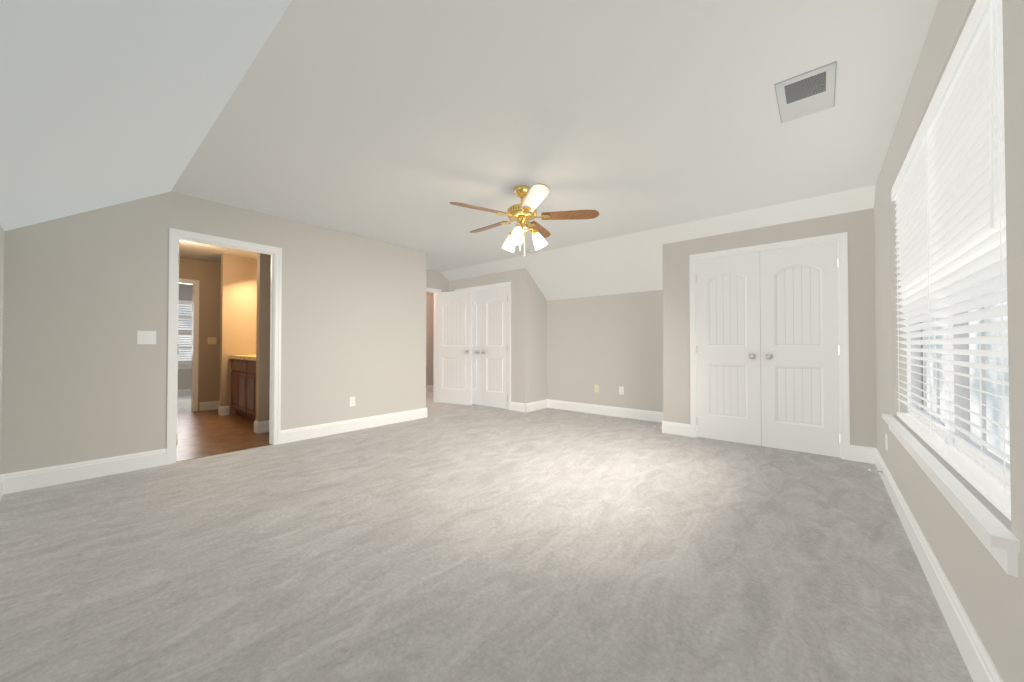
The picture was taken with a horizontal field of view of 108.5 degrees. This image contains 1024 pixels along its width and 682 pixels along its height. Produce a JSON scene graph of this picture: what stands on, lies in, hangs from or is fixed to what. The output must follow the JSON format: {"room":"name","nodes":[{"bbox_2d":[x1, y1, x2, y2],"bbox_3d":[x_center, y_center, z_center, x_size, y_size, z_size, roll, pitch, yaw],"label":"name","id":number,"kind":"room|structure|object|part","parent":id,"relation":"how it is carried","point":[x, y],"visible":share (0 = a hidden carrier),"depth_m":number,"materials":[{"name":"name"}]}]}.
{"room":"empty bedroom","nodes":[
{"label":"empty bedroom","id":0,"kind":"room"},
{"bbox_2d":[0,225,7,474],"bbox_3d":[-1.861,0.117,1.064,4.920,1.895,0.120,-1,-1,40],"label":"wall","id":1,"kind":"structure","parent":0,"point":[3,234],"depth_m":2.62,"materials":[{"name":"grey paint"}]},
{"bbox_2d":[0,473,7,499],"bbox_3d":[-1.775,0.994,1.069,4.790,0.140,0.015,-1,-1,40],"label":"baseboard","id":2,"kind":"structure","parent":1,"relation":"attached to","point":[3,477],"depth_m":2.61,"materials":[{"name":"white wood"}]},
{"bbox_2d":[177,284,191,389],"bbox_3d":[-7.233,-0.086,7.344,0.120,2.460,3.490,-1,-1,40],"label":"wall","id":3,"kind":"structure","parent":0,"point":[184,375],"depth_m":7.71,"materials":[{"name":"grey paint"}]},
{"bbox_2d":[177,389,190,396],"bbox_3d":[-7.248,1.072,7.205,0.015,0.140,3.340,-1,-1,40],"label":"baseboard","id":4,"kind":"structure","parent":3,"relation":"attached to","point":[183,392],"depth_m":7.69,"materials":[{"name":"white wood"}]},
{"bbox_2d":[178,304,191,362],"bbox_3d":[-6.903,-0.181,7.753,0.060,1.340,1.100,-1,-1,40],"label":"room window","id":5,"kind":"structure","parent":3,"relation":"in","point":[189,361],"depth_m":7.76,"materials":[{"name":"white glass"}]},
{"bbox_2d":[178,300,191,363],"bbox_3d":[-6.876,-0.183,7.731,0.076,1.333,1.094,-1,-1,40],"label":"blinds","id":6,"kind":"object","parent":5,"relation":"attached to","point":[184,302],"visible":0.21,"depth_m":7.74,"materials":[{"name":"white plastic"}]},
{"bbox_2d":[178,364,191,368],"bbox_3d":[-6.848,0.536,7.698,0.085,0.095,1.210,-1,-1,40],"label":"stool","id":7,"kind":"object","parent":3,"relation":"attached to","point":[184,366],"visible":0.29,"depth_m":7.69,"materials":[{"name":"white"}]},
{"bbox_2d":[179,257,218,410],"bbox_3d":[-5.062,-0.104,5.979,0.120,2.460,1.590,-1,-1,40],"label":"wall","id":8,"kind":"structure","parent":0,"point":[207,272],"depth_m":6.00,"materials":[{"name":"beige paint"}]},
{"bbox_2d":[179,278,198,411],"bbox_3d":[-5.338,0.073,5.634,0.138,2.098,0.826,-1,-1,40],"label":"door frame","id":9,"kind":"structure","parent":8,"relation":"attached to","point":[195,343],"depth_m":5.88,"materials":[{"name":"white wood"}]},
{"bbox_2d":[199,401,219,410],"bbox_3d":[-4.748,1.059,6.235,0.015,0.140,0.832,-1,-1,40],"label":"baseboard","id":10,"kind":"structure","parent":8,"relation":"attached to","point":[211,405],"depth_m":6.00,"materials":[{"name":"white wood"}]},
{"bbox_2d":[208,337,216,343],"bbox_3d":[-4.919,-0.003,6.047,0.010,0.115,0.116,-1,-1,40],"label":"bathroom light switch","id":11,"kind":"object","parent":8,"relation":"attached to","point":[212,340],"visible":1,"depth_m":6.05,"materials":[{"name":"beige plastic"}]},
{"bbox_2d":[4,192,427,473],"bbox_3d":[-2.475,-0.128,4.069,0.120,2.460,3.630,-1,-1,40],"label":"wall","id":12,"kind":"structure","parent":0,"point":[82,304],"depth_m":3.19,"materials":[{"name":"grey paint"}]},
{"bbox_2d":[8,448,166,492],"bbox_3d":[-3.322,1.018,2.941,0.015,0.140,0.834,-1,-1,40],"label":"baseboard","id":13,"kind":"structure","parent":12,"relation":"attached to","point":[66,473],"depth_m":2.89,"materials":[{"name":"white wood"}]},
{"bbox_2d":[137,331,155,343],"bbox_3d":[-3.142,-0.030,3.172,0.010,0.115,0.116,-1,-1,40],"label":"bedroom light switch","id":14,"kind":"object","parent":12,"relation":"attached to","point":[146,337],"visible":1,"depth_m":3.17,"materials":[{"name":"white plastic"}]},
{"bbox_2d":[167,228,281,464],"bbox_3d":[-2.818,0.048,3.657,0.156,2.098,0.892,-1,-1,40],"label":"door frame","id":15,"kind":"structure","parent":12,"relation":"attached to","point":[177,235],"depth_m":3.55,"materials":[{"name":"white wood"}]},
{"bbox_2d":[176,253,179,444],"bbox_3d":[-3.034,0.073,3.343,0.043,1.736,0.012,-1,-1,40],"label":"door hinges","id":16,"kind":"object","parent":15,"relation":"attached to","point":[178,346],"depth_m":3.33,"materials":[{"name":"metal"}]},
{"bbox_2d":[349,397,354,406],"bbox_3d":[-1.972,0.748,4.557,0.008,0.115,0.070,-1,-1,40],"label":"outlet","id":17,"kind":"object","parent":12,"relation":"attached to","point":[352,401],"visible":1,"depth_m":4.55,"materials":[{"name":"white plastic"}]},
{"bbox_2d":[280,408,426,443],"bbox_3d":[-1.863,1.040,4.679,0.015,0.140,1.919,-1,-1,40],"label":"baseboard","id":18,"kind":"structure","parent":12,"relation":"attached to","point":[308,432],"depth_m":4.50,"materials":[{"name":"white wood"}]},
{"bbox_2d":[179,240,256,262],"bbox_3d":[-4.167,-1.376,6.635,5.750,0.160,6.620,-1,-1,40],"label":"ceiling","id":19,"kind":"structure","parent":0,"point":[198,251],"depth_m":5.46,"materials":[{"name":"paint"}]},
{"bbox_2d":[176,409,271,461],"bbox_3d":[-3.535,1.166,5.301,3.310,0.103,2.840,-1,-1,40],"label":"floor","id":20,"kind":"structure","parent":0,"point":[204,433],"depth_m":4.30,"materials":[{"name":"brown wood"}]},
{"bbox_2d":[231,359,255,420],"bbox_3d":[-3.471,0.688,5.314,1.590,0.860,0.598,-1,-1,40],"label":"bathroom vanity","id":21,"kind":"object","parent":20,"relation":"on","point":[243,387],"depth_m":5.17,"materials":[{"name":"brown wood"}]},
{"bbox_2d":[229,355,255,362],"bbox_3d":[-3.480,0.238,5.309,1.586,0.050,0.624,-1,-1,40],"label":"countertop","id":22,"kind":"structure","parent":21,"relation":"on","point":[253,357],"depth_m":5.20,"materials":[{"name":"beige stone"}]},
{"bbox_2d":[255,253,270,421],"bbox_3d":[-2.858,-0.120,4.724,0.110,2.460,0.680,-1,-1,40],"label":"wall","id":23,"kind":"structure","parent":0,"point":[263,261],"depth_m":4.47,"materials":[{"name":"beige paint"}]},
{"bbox_2d":[255,420,268,433],"bbox_3d":[-2.813,1.040,4.682,0.035,0.140,0.725,-1,-1,40],"label":"baseboard","id":24,"kind":"structure","parent":23,"relation":"attached to","point":[261,427],"depth_m":4.44,"materials":[{"name":"white wood"}]},
{"bbox_2d":[219,254,433,414],"bbox_3d":[-3.006,-0.088,7.185,0.140,2.460,4.260,-1,-1,40],"label":"wall","id":25,"kind":"structure","parent":0,"point":[234,305],"depth_m":5.69,"materials":[{"name":"beige paint"}]},
{"bbox_2d":[217,405,229,415],"bbox_3d":[-4.211,1.055,5.855,0.015,0.140,0.725,-1,-1,40],"label":"baseboard","id":26,"kind":"structure","parent":25,"relation":"attached to","point":[224,410],"depth_m":5.54,"materials":[{"name":"white wood"}]},
{"bbox_2d":[426,385,432,391],"bbox_3d":[-2.368,1.080,7.809,0.015,0.140,2.260,-1,-1,40],"label":"baseboard","id":27,"kind":"structure","parent":25,"relation":"attached to","point":[428,388],"depth_m":8.38,"materials":[{"name":"white"}]},
{"bbox_2d":[428,270,447,291],"bbox_3d":[-1.341,-0.091,6.975,0.120,2.460,2.220,-1,-1,40],"label":"wall","id":28,"kind":"structure","parent":0,"point":[436,280],"depth_m":6.84,"materials":[{"name":"grey paint"}]},
{"bbox_2d":[426,287,440,401],"bbox_3d":[-1.669,0.085,6.582,0.156,2.098,0.892,-1,-1,40],"label":"door frame","id":29,"kind":"structure","parent":28,"relation":"attached to","point":[430,290],"depth_m":6.87,"materials":[{"name":"white wood"}]},
{"bbox_2d":[437,290,471,404],"bbox_3d":[-1.023,0.114,6.665,0.753,2.025,0.231,-1,-1,40],"label":"entry door","id":30,"kind":"structure","parent":28,"relation":"in","point":[454,347],"depth_m":6.63,"materials":[{"name":"white wood"}]},
{"bbox_2d":[0,0,937,309],"bbox_3d":[-0.244,-0.914,3.650,6.090,1.160,6.140,-1,-1,40],"label":"ceiling","id":31,"kind":"structure","parent":0,"point":[646,128],"depth_m":2.10,"materials":[{"name":"paint"}]},
{"bbox_2d":[450,183,598,256],"bbox_3d":[0.053,-1.037,3.269,1.226,0.602,1.265,-1,-1,40],"label":"fan","id":32,"kind":"object","parent":31,"relation":"hanging from","point":[522,214],"visible":1,"depth_m":3.17,"materials":[{"name":"brown wood"}]},
{"bbox_3d":[0.088,-1.133,3.231,0.260,0.412,0.260,-1,-1,40],"label":"motor","id":33,"kind":"part","parent":32,"relation":"part of","materials":[{"name":"gold metal"}]},
{"bbox_2d":[774,61,836,122],"bbox_3d":[1.619,-1.349,2.033,0.248,0.011,0.438,-1,-1,40],"label":"ceiling vent","id":34,"kind":"object","parent":31,"relation":"in","point":[806,93],"visible":1,"depth_m":2.01,"materials":[{"name":"white metal"}]},
{"bbox_2d":[0,392,972,681],"bbox_3d":[-2.217,1.163,4.966,10.840,0.100,6.620,-1,-1,40],"label":"floor","id":35,"kind":"structure","parent":0,"point":[454,542],"depth_m":1.76,"materials":[{"name":"grey carpet"}]},
{"bbox_2d":[448,268,531,402],"bbox_3d":[-0.466,-0.024,6.462,1.860,2.313,0.100,-1,-1,40],"label":"wall","id":36,"kind":"structure","parent":0,"point":[520,279],"depth_m":5.93,"materials":[{"name":"grey paint"}]},
{"bbox_2d":[472,290,481,404],"bbox_3d":[-0.761,0.115,6.668,0.614,2.025,0.165,-1,-1,40],"label":"door","id":37,"kind":"structure","parent":36,"relation":"in","point":[476,347],"depth_m":6.53,"materials":[{"name":"white wood"}]},
{"bbox_2d":[455,282,510,409],"bbox_3d":[-0.510,0.084,6.486,1.355,2.098,0.118,-1,-1,40],"label":"door frame","id":38,"kind":"structure","parent":36,"relation":"attached to","point":[503,284],"depth_m":6.03,"materials":[{"name":"white wood"}]},
{"bbox_2d":[481,286,507,408],"bbox_3d":[-0.286,0.109,6.270,0.614,2.025,0.165,-1,-1,40],"label":"door","id":39,"kind":"structure","parent":36,"relation":"in","point":[494,351],"depth_m":6.25,"materials":[{"name":"white wood"}]},
{"bbox_2d":[510,402,523,411],"bbox_3d":[0.090,1.055,5.907,0.292,0.140,0.015,-1,-1,40],"label":"baseboard","id":40,"kind":"structure","parent":36,"relation":"attached to","point":[514,406],"depth_m":5.91,"materials":[{"name":"white wood"}]},
{"bbox_2d":[532,278,547,401],"bbox_3d":[0.390,-0.028,6.129,0.120,2.313,0.450,-1,-1,40],"label":"wall","id":41,"kind":"structure","parent":0,"point":[539,302],"depth_m":6.11,"materials":[{"name":"grey paint"}]},
{"bbox_2d":[524,399,547,412],"bbox_3d":[0.399,1.057,6.020,0.015,0.140,0.585,-1,-1,40],"label":"baseboard","id":42,"kind":"structure","parent":41,"relation":"attached to","point":[532,406],"depth_m":5.99,"materials":[{"name":"white wood"}]},
{"bbox_2d":[548,291,651,410],"bbox_3d":[1.390,0.198,5.685,2.178,1.848,0.100,-1,-1,40],"label":"wall","id":43,"kind":"structure","parent":0,"point":[605,341],"depth_m":5.63,"materials":[{"name":"grey paint"}]},
{"bbox_2d":[594,385,598,391],"bbox_3d":[1.301,0.732,5.680,0.070,0.115,0.012,-1,-1,40],"label":"jack","id":44,"kind":"object","parent":43,"relation":"attached to","point":[596,388],"visible":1,"depth_m":5.68,"materials":[{"name":"beige plastic"}]},
{"bbox_2d":[548,399,659,420],"bbox_3d":[1.354,1.052,5.630,1.980,0.140,0.015,-1,-1,40],"label":"baseboard","id":45,"kind":"structure","parent":43,"relation":"attached to","point":[638,414],"depth_m":5.59,"materials":[{"name":"white wood"}]},
{"bbox_2d":[619,386,623,394],"bbox_3d":[1.609,0.729,5.424,0.070,0.115,0.008,-1,-1,40],"label":"outlet","id":46,"kind":"object","parent":43,"relation":"attached to","point":[621,390],"visible":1,"depth_m":5.42,"materials":[{"name":"white plastic"}]},
{"bbox_2d":[652,290,659,411],"bbox_3d":[2.036,-0.046,4.747,0.262,2.313,0.450,-1,-1,40],"label":"wall","id":47,"kind":"structure","parent":0,"point":[655,294],"depth_m":5.11,"materials":[{"name":"grey paint"}]},
{"bbox_2d":[648,412,663,432],"bbox_3d":[1.954,1.040,4.713,0.148,0.140,0.588,-1,-1,40],"label":"baseboard","id":48,"kind":"structure","parent":47,"relation":"attached to","point":[656,418],"depth_m":5.06,"materials":[{"name":"white wood"}]},
{"bbox_2d":[660,208,871,446],"bbox_3d":[2.556,-0.056,3.926,1.831,2.313,0.100,-1,-1,40],"label":"wall","id":49,"kind":"structure","parent":0,"point":[675,294],"depth_m":3.74,"materials":[{"name":"grey paint"}]},
{"bbox_2d":[664,421,689,436],"bbox_3d":[1.947,1.035,4.347,0.298,0.140,0.018,-1,-1,40],"label":"baseboard","id":50,"kind":"structure","parent":49,"relation":"attached to","point":[681,429],"depth_m":4.34,"materials":[{"name":"white wood"}]},
{"bbox_2d":[695,252,760,445],"bbox_3d":[2.360,0.081,4.049,0.614,2.025,0.165,-1,-1,40],"label":"door","id":51,"kind":"structure","parent":49,"relation":"in","point":[728,343],"depth_m":4.03,"materials":[{"name":"white wood"}]},
{"bbox_2d":[689,232,849,459],"bbox_3d":[2.612,0.050,3.866,1.355,2.098,0.118,-1,-1,40],"label":"door frame","id":52,"kind":"structure","parent":49,"relation":"attached to","point":[841,238],"depth_m":3.46,"materials":[{"name":"white wood"}]},
{"bbox_2d":[760,241,840,457],"bbox_3d":[2.835,0.076,3.651,0.614,2.025,0.165,-1,-1,40],"label":"door","id":53,"kind":"structure","parent":49,"relation":"in","point":[800,354],"depth_m":3.63,"materials":[{"name":"white wood"}]},
{"bbox_2d":[872,0,1023,681],"bbox_3d":[2.031,-0.158,1.731,0.150,2.460,6.140,-1,-1,40],"label":"wall","id":54,"kind":"structure","parent":0,"point":[992,599],"depth_m":1.29,"materials":[{"name":"grey paint"}]},
{"bbox_2d":[885,433,887,450],"bbox_3d":[2.800,0.755,2.758,0.008,0.115,0.070,-1,-1,40],"label":"outlet","id":55,"kind":"object","parent":54,"relation":"attached to","point":[886,440],"visible":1,"depth_m":2.74,"materials":[{"name":"white plastic"}]},
{"bbox_2d":[868,447,1002,681],"bbox_3d":[1.648,0.998,1.399,0.030,0.140,4.920,-1,-1,40],"label":"baseboard","id":56,"kind":"structure","parent":54,"relation":"attached to","point":[972,651],"depth_m":1.43,"materials":[{"name":"white wood"}]},
{"bbox_2d":[882,414,1019,576],"bbox_3d":[1.956,0.550,1.729,0.115,0.095,2.175,-1,-1,40],"label":"window sill","id":57,"kind":"structure","parent":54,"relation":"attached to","point":[998,539],"depth_m":1.17,"materials":[{"name":"white wood"}]},
{"bbox_2d":[906,295,1010,493],"bbox_3d":[2.023,-0.279,1.684,0.060,1.560,2.065,-1,-1,40],"label":"window","id":58,"kind":"structure","parent":54,"relation":"in","point":[992,472],"depth_m":1.63,"materials":[{"name":"white plastic"}]},
{"bbox_2d":[891,0,1010,520],"bbox_3d":[1.973,-0.280,1.726,0.076,1.553,2.059,-1,-1,40],"label":"window blinds","id":59,"kind":"object","parent":58,"relation":"attached to","point":[948,193],"visible":0.88,"depth_m":1.37,"materials":[{"name":"white plastic"}]},
{"label":"outside","id":60,"kind":"structure","parent":0,"visible":0},
{"bbox_2d":[178,288,1009,463],"bbox_3d":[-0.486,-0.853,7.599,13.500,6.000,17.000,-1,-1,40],"label":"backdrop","id":61,"kind":"structure","parent":60,"point":[997,402],"depth_m":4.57,"materials":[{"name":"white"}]}
]}

